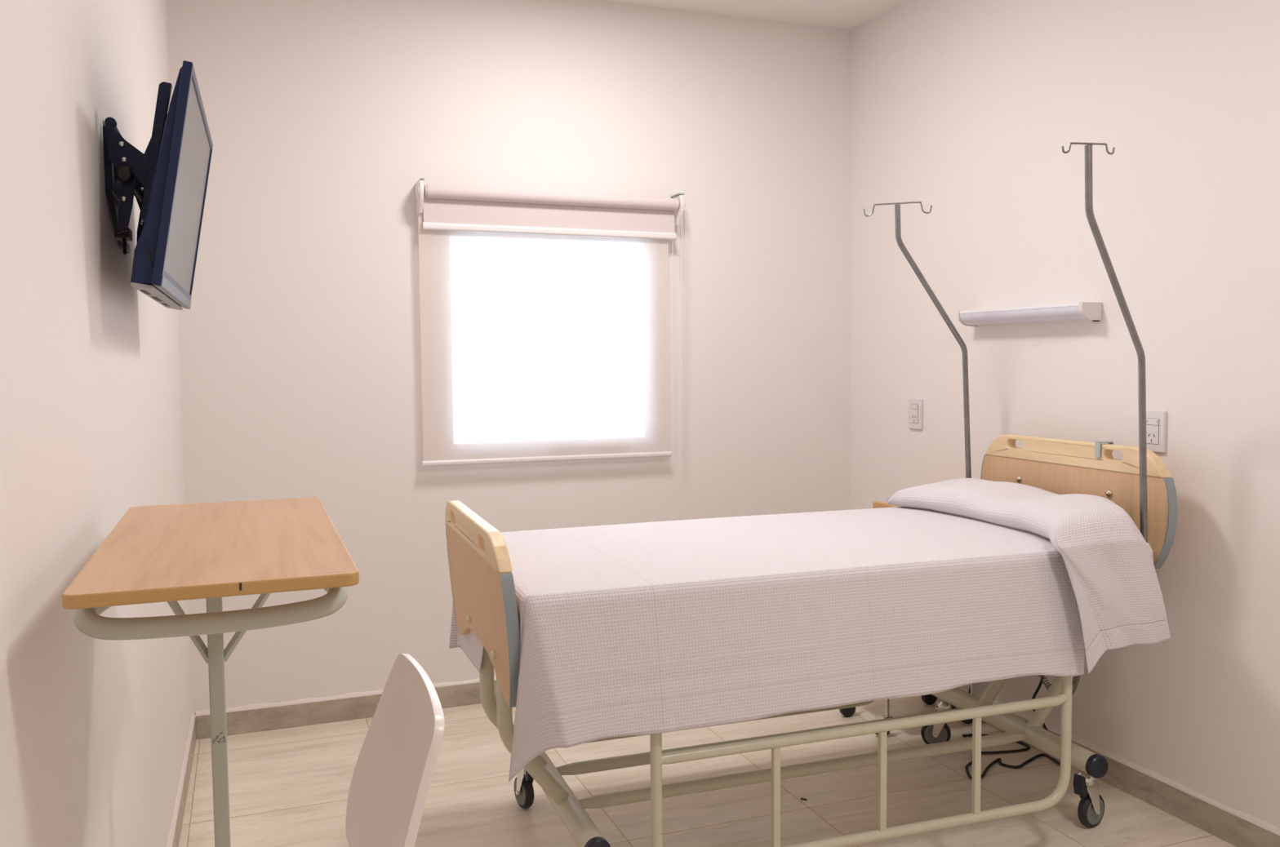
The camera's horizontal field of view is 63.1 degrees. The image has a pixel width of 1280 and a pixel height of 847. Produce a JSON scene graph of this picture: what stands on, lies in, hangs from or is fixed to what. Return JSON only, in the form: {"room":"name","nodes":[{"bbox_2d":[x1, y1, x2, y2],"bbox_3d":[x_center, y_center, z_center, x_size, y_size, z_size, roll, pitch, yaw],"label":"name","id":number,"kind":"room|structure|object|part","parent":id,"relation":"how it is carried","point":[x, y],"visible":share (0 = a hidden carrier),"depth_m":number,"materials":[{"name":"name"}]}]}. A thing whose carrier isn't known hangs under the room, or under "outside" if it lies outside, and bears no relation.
{"room":"hospital room","nodes":[
{"label":"hospital room","id":0,"kind":"room"},
{"bbox_2d":[0,0,192,846],"bbox_3d":[-0.734,-0.113,1.067,0.150,2.750,5.002,-2,4,-20],"label":"wall","id":1,"kind":"structure","parent":0,"point":[94,733],"depth_m":1.48,"materials":[{"name":"paint"}]},
{"bbox_2d":[102,81,172,254],"bbox_3d":[-0.939,-0.465,2.004,0.130,0.301,0.386,-2,4,-21],"label":"tv bracket","id":2,"kind":"object","parent":1,"relation":"attached to","point":[129,172],"visible":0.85,"depth_m":1.85,"materials":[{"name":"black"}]},
{"bbox_3d":[-0.995,-0.477,1.985,0.012,0.115,0.300,-2,4,-21],"label":"wall plate","id":3,"kind":"part","parent":2,"relation":"part of","materials":[{"name":"black metal"}]},
{"bbox_3d":[-0.902,-0.435,1.827,0.028,0.027,0.026,-2,4,-21],"label":"tilt knob","id":4,"kind":"part","parent":2,"relation":"part of","materials":[{"name":"black plastic"}]},
{"bbox_3d":[-0.967,-0.446,1.998,0.008,0.008,0.380,-2,4,-21],"label":"pivot rod","id":5,"kind":"part","parent":2,"relation":"part of","materials":[{"name":"black metal"}]},
{"bbox_2d":[130,60,213,310],"bbox_3d":[-0.900,-0.426,2.029,0.109,0.382,0.669,-2,4,-19],"label":"television","id":6,"kind":"object","parent":2,"relation":"attached to","point":[166,248],"visible":1,"depth_m":1.80,"materials":[{"name":"blue"}]},
{"bbox_3d":[-0.907,-0.427,2.026,0.094,0.369,0.644,-2,4,-19],"label":"casing","id":7,"kind":"part","parent":6,"relation":"part of","materials":[{"name":"blue"}]},
{"bbox_3d":[-0.931,-0.243,2.026,0.033,0.017,0.641,-2,4,-19],"label":"port panel","id":8,"kind":"part","parent":6,"relation":"part of","materials":[{"name":"grey"}]},
{"bbox_2d":[166,712,196,846],"bbox_3d":[-0.648,1.158,1.175,0.009,0.097,5.000,-2,4,-20],"label":"baseboard","id":9,"kind":"structure","parent":1,"relation":"attached to","point":[177,820],"depth_m":2.97,"materials":[{"name":"tile"}]},
{"bbox_2d":[166,0,852,714],"bbox_3d":[-0.372,-0.299,3.956,3.012,2.750,0.160,-2,4,-21],"label":"wall","id":10,"kind":"structure","parent":0,"point":[300,341],"depth_m":3.74,"materials":[{"name":"paint"}]},
{"bbox_2d":[195,676,496,739],"bbox_3d":[-0.307,0.979,3.966,2.544,0.097,0.009,-2,4,-21],"label":"baseboard","id":11,"kind":"structure","parent":10,"relation":"attached to","point":[258,717],"depth_m":3.65,"materials":[{"name":"tile"}]},
{"bbox_3d":[-0.307,0.987,3.967,2.544,0.080,0.008,-2,4,-21],"label":"grout baseboard","id":12,"kind":"part","parent":11,"relation":"part of","materials":[{"name":"beige"}]},
{"bbox_3d":[-0.308,0.939,3.964,2.544,0.017,0.009,-2,4,-21],"label":"caulk baseboard","id":13,"kind":"part","parent":11,"relation":"part of","materials":[{"name":"white"}]},
{"bbox_2d":[415,177,686,466],"bbox_3d":[-0.306,-0.362,3.843,1.009,1.011,0.091,-2,4,-21],"label":"roller blind","id":14,"kind":"object","parent":10,"relation":"attached to","point":[544,327],"visible":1,"depth_m":3.83,"materials":[{"name":"grey fabric"}]},
{"bbox_3d":[-0.313,-0.768,3.812,0.950,0.114,0.006,-2,4,-21],"label":"blackout panel","id":15,"kind":"part","parent":14,"relation":"part of","materials":[{"name":"grey fabric"}]},
{"bbox_3d":[0.138,-0.355,3.987,0.039,0.968,0.039,-2,4,-21],"label":"pull chain","id":16,"kind":"part","parent":14,"relation":"part of","materials":[{"name":"white plastic"}]},
{"bbox_3d":[0.146,-0.724,3.958,0.008,0.171,0.007,-2,4,-21],"label":"pull chain","id":17,"kind":"part","parent":14,"relation":"part of","materials":[{"name":"white plastic"}]},
{"bbox_3d":[0.169,-0.391,3.981,0.022,0.926,0.016,-2,4,-21],"label":"pull chain","id":18,"kind":"part","parent":14,"relation":"part of","materials":[{"name":"white plastic"}]},
{"bbox_2d":[178,695,1236,846],"bbox_3d":[0.529,1.218,1.625,2.962,0.100,5.200,-2,4,-21],"label":"floor","id":19,"kind":"structure","parent":0,"point":[288,787],"depth_m":3.04,"materials":[{"name":"tile"}]},
{"bbox_2d":[62,497,359,846],"bbox_3d":[-0.552,0.667,1.446,0.309,1.040,0.692,-2,4,-21],"label":"table","id":20,"kind":"object","parent":19,"relation":"on","point":[171,553],"visible":1,"depth_m":1.23,"materials":[{"name":"brown wood"}]},
{"bbox_3d":[-0.494,0.201,1.222,0.288,0.048,0.198,-2,4,-21],"label":"handle","id":21,"kind":"part","parent":20,"relation":"part of","materials":[{"name":"beige paint"}]},
{"bbox_2d":[345,653,444,846],"bbox_3d":[-0.490,0.775,1.416,0.425,0.831,0.436,-2,4,-21],"label":"chair","id":22,"kind":"object","parent":19,"relation":"on","point":[393,771],"visible":1,"depth_m":1.45,"materials":[{"name":"white plastic"},{"name":"chrome"}]},
{"bbox_2d":[444,434,1177,846],"bbox_3d":[0.432,0.584,2.804,1.791,1.019,0.857,-2,4,-19],"label":"hospital bed","id":23,"kind":"object","parent":19,"relation":"on","point":[482,584],"visible":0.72,"depth_m":2.63,"materials":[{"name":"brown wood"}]},
{"bbox_3d":[-0.384,0.436,2.510,0.047,0.295,0.760,-2,4,-19],"label":"footboard","id":24,"kind":"part","parent":23,"relation":"part of","materials":[{"name":"brown wood"}]},
{"bbox_3d":[-0.399,0.253,2.494,0.037,0.072,0.721,-2,4,-19],"label":"rail","id":25,"kind":"part","parent":23,"relation":"part of","materials":[{"name":"brown wood"}]},
{"bbox_3d":[-0.323,0.723,2.691,0.179,0.392,0.037,-2,4,-19],"label":"lift leg","id":26,"kind":"part","parent":23,"relation":"part of","materials":[{"name":"beige paint"}]},
{"bbox_3d":[-0.252,0.735,2.487,0.179,0.392,0.037,-2,4,-19],"label":"lift leg","id":27,"kind":"part","parent":23,"relation":"part of","materials":[{"name":"beige paint"}]},
{"bbox_3d":[0.273,0.687,3.195,1.109,0.474,0.025,-2,4,-19],"label":"rail","id":28,"kind":"part","parent":23,"relation":"part of","materials":[{"name":"beige paint"}]},
{"bbox_3d":[0.547,0.734,2.411,1.109,0.474,0.025,-2,4,-19],"label":"rail","id":29,"kind":"part","parent":23,"relation":"part of","materials":[{"name":"beige metal"}]},
{"bbox_2d":[863,201,971,478],"bbox_3d":[0.911,-0.124,3.333,0.382,1.147,0.108,-1,4,-12],"label":"pole","id":30,"kind":"object","parent":23,"relation":"attached to","point":[897,207],"visible":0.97,"depth_m":3.36,"materials":[{"name":"metal"}]},
{"bbox_3d":[1.110,0.679,3.189,0.179,0.392,0.037,-2,4,-19],"label":"lift leg","id":31,"kind":"part","parent":23,"relation":"part of","materials":[{"name":"beige paint"}]},
{"bbox_3d":[1.182,0.691,2.985,0.179,0.392,0.037,-2,4,-19],"label":"lift leg","id":32,"kind":"part","parent":23,"relation":"part of","materials":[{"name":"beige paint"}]},
{"bbox_3d":[1.259,0.245,3.072,0.027,0.247,0.760,-2,4,-19],"label":"headboard","id":33,"kind":"part","parent":23,"relation":"part of","materials":[{"name":"brown wood"}]},
{"bbox_3d":[1.257,0.086,3.062,0.034,0.072,0.722,-2,4,-19],"label":"rail","id":34,"kind":"part","parent":23,"relation":"part of","materials":[{"name":"brown wood"}]},
{"bbox_2d":[1061,142,1147,542],"bbox_3d":[1.177,-0.093,2.598,0.358,1.173,0.056,-3,4,-32],"label":"pole","id":35,"kind":"object","parent":23,"relation":"attached to","point":[1091,218],"visible":0.99,"depth_m":2.65,"materials":[{"name":"metal"}]},
{"bbox_2d":[1095,441,1113,457],"bbox_3d":[1.304,0.073,2.930,0.048,0.045,0.018,-2,4,-19],"label":"hook","id":36,"kind":"object","parent":23,"relation":"attached to","point":[1097,443],"visible":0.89,"depth_m":2.92,"materials":[{"name":"grey metal"}]},
{"bbox_2d":[839,502,973,736],"bbox_3d":[0.923,0.648,3.644,0.403,0.776,0.325,-2,4,-21],"label":"bedside table","id":37,"kind":"object","parent":19,"relation":"on","point":[929,700],"visible":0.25,"depth_m":3.60,"materials":[{"name":"brown wood"}]},
{"bbox_3d":[0.833,0.299,3.500,0.016,0.060,0.160,-2,4,-21],"label":"gallery rail","id":38,"kind":"part","parent":37,"relation":"part of","materials":[{"name":"brown wood"}]},
{"bbox_2d":[962,675,1060,780],"bbox_3d":[1.100,0.847,3.302,0.343,0.421,0.330,-2,4,-21],"label":"power cord","id":39,"kind":"object","parent":19,"relation":"on","point":[999,760],"visible":0.66,"depth_m":3.26,"materials":[{"name":"black plastic"}]},
{"bbox_2d":[600,0,906,30],"bbox_3d":[0.505,-1.477,1.455,2.962,0.100,5.200,-2,4,-21],"label":"ceiling","id":40,"kind":"structure","parent":0,"point":[849,15],"depth_m":3.99,"materials":[{"name":"white paint"}]},
{"bbox_2d":[850,0,1279,828],"bbox_3d":[1.832,-0.197,2.034,0.150,2.750,5.000,-2,4,-21],"label":"wall","id":41,"kind":"structure","parent":0,"point":[966,110],"depth_m":3.03,"materials":[{"name":"paint"}]},
{"bbox_2d":[908,398,923,429],"bbox_3d":[1.037,-0.037,3.928,0.012,0.115,0.080,-2,4,-21],"label":"wall socket","id":42,"kind":"object","parent":41,"relation":"attached to","point":[915,405],"visible":1,"depth_m":3.92,"materials":[{"name":"white plastic"}]},
{"bbox_2d":[910,408,918,423],"bbox_3d":[1.033,-0.028,3.927,0.002,0.052,0.045,-2,4,-21],"label":"outlet","id":43,"kind":"object","parent":42,"relation":"attached to","point":[913,412],"depth_m":3.93,"materials":[{"name":"white plastic"}]},
{"bbox_2d":[911,404,918,408],"bbox_3d":[1.032,-0.063,3.925,0.002,0.018,0.045,-2,4,-21],"label":"switch","id":44,"kind":"object","parent":42,"relation":"attached to","point":[913,406],"depth_m":3.92,"materials":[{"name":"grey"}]},
{"bbox_2d":[957,302,1102,337],"bbox_3d":[1.223,-0.322,3.318,0.076,0.098,0.570,-2,4,-21],"label":"wall lamp","id":45,"kind":"object","parent":41,"relation":"attached to","point":[1091,311],"visible":1,"depth_m":3.24,"materials":[{"name":"white plastic"}]},
{"bbox_2d":[960,306,1085,325],"bbox_3d":[1.213,-0.341,3.319,0.053,0.039,0.541,-2,4,-21],"label":"diffuser","id":46,"kind":"object","parent":45,"relation":"attached to","point":[1033,314],"depth_m":3.28,"materials":[{"name":"white plastic"}]},
{"bbox_2d":[936,686,1279,846],"bbox_3d":[1.769,1.079,2.086,0.009,0.097,5.000,-2,4,-21],"label":"baseboard","id":47,"kind":"structure","parent":41,"relation":"attached to","point":[1237,828],"depth_m":2.85,"materials":[{"name":"tile"}]},
{"bbox_2d":[1146,409,1166,453],"bbox_3d":[1.426,0.021,2.900,0.012,0.115,0.080,-2,4,-21],"label":"wall socket","id":48,"kind":"object","parent":41,"relation":"attached to","point":[1156,420],"visible":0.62,"depth_m":2.88,"materials":[{"name":"white plastic"}]},
{"bbox_2d":[1146,425,1158,444],"bbox_3d":[1.422,0.030,2.899,0.001,0.051,0.045,-2,4,-21],"label":"outlet","id":49,"kind":"object","parent":48,"relation":"attached to","point":[1152,431],"depth_m":2.90,"materials":[{"name":"white plastic"}]},
{"bbox_2d":[1146,418,1159,425],"bbox_3d":[1.422,-0.005,2.897,0.002,0.018,0.045,-2,4,-21],"label":"switch","id":50,"kind":"object","parent":48,"relation":"attached to","point":[1148,421],"depth_m":2.89,"materials":[{"name":"white plastic"}]},
{"bbox_3d":[0.415,0.402,2.787,1.642,0.180,0.790,-2,4,-19],"label":"mattress","id":51,"kind":"object","parent":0,"visible":0},
{"bbox_2d":[448,478,1170,782],"bbox_3d":[0.411,0.453,2.755,1.694,0.503,0.925,-2,4,-19],"label":"bedspread","id":52,"kind":"object","parent":51,"relation":"on","point":[632,629],"visible":0.89,"depth_m":2.42,"materials":[{"name":"fabric"}]}
]}

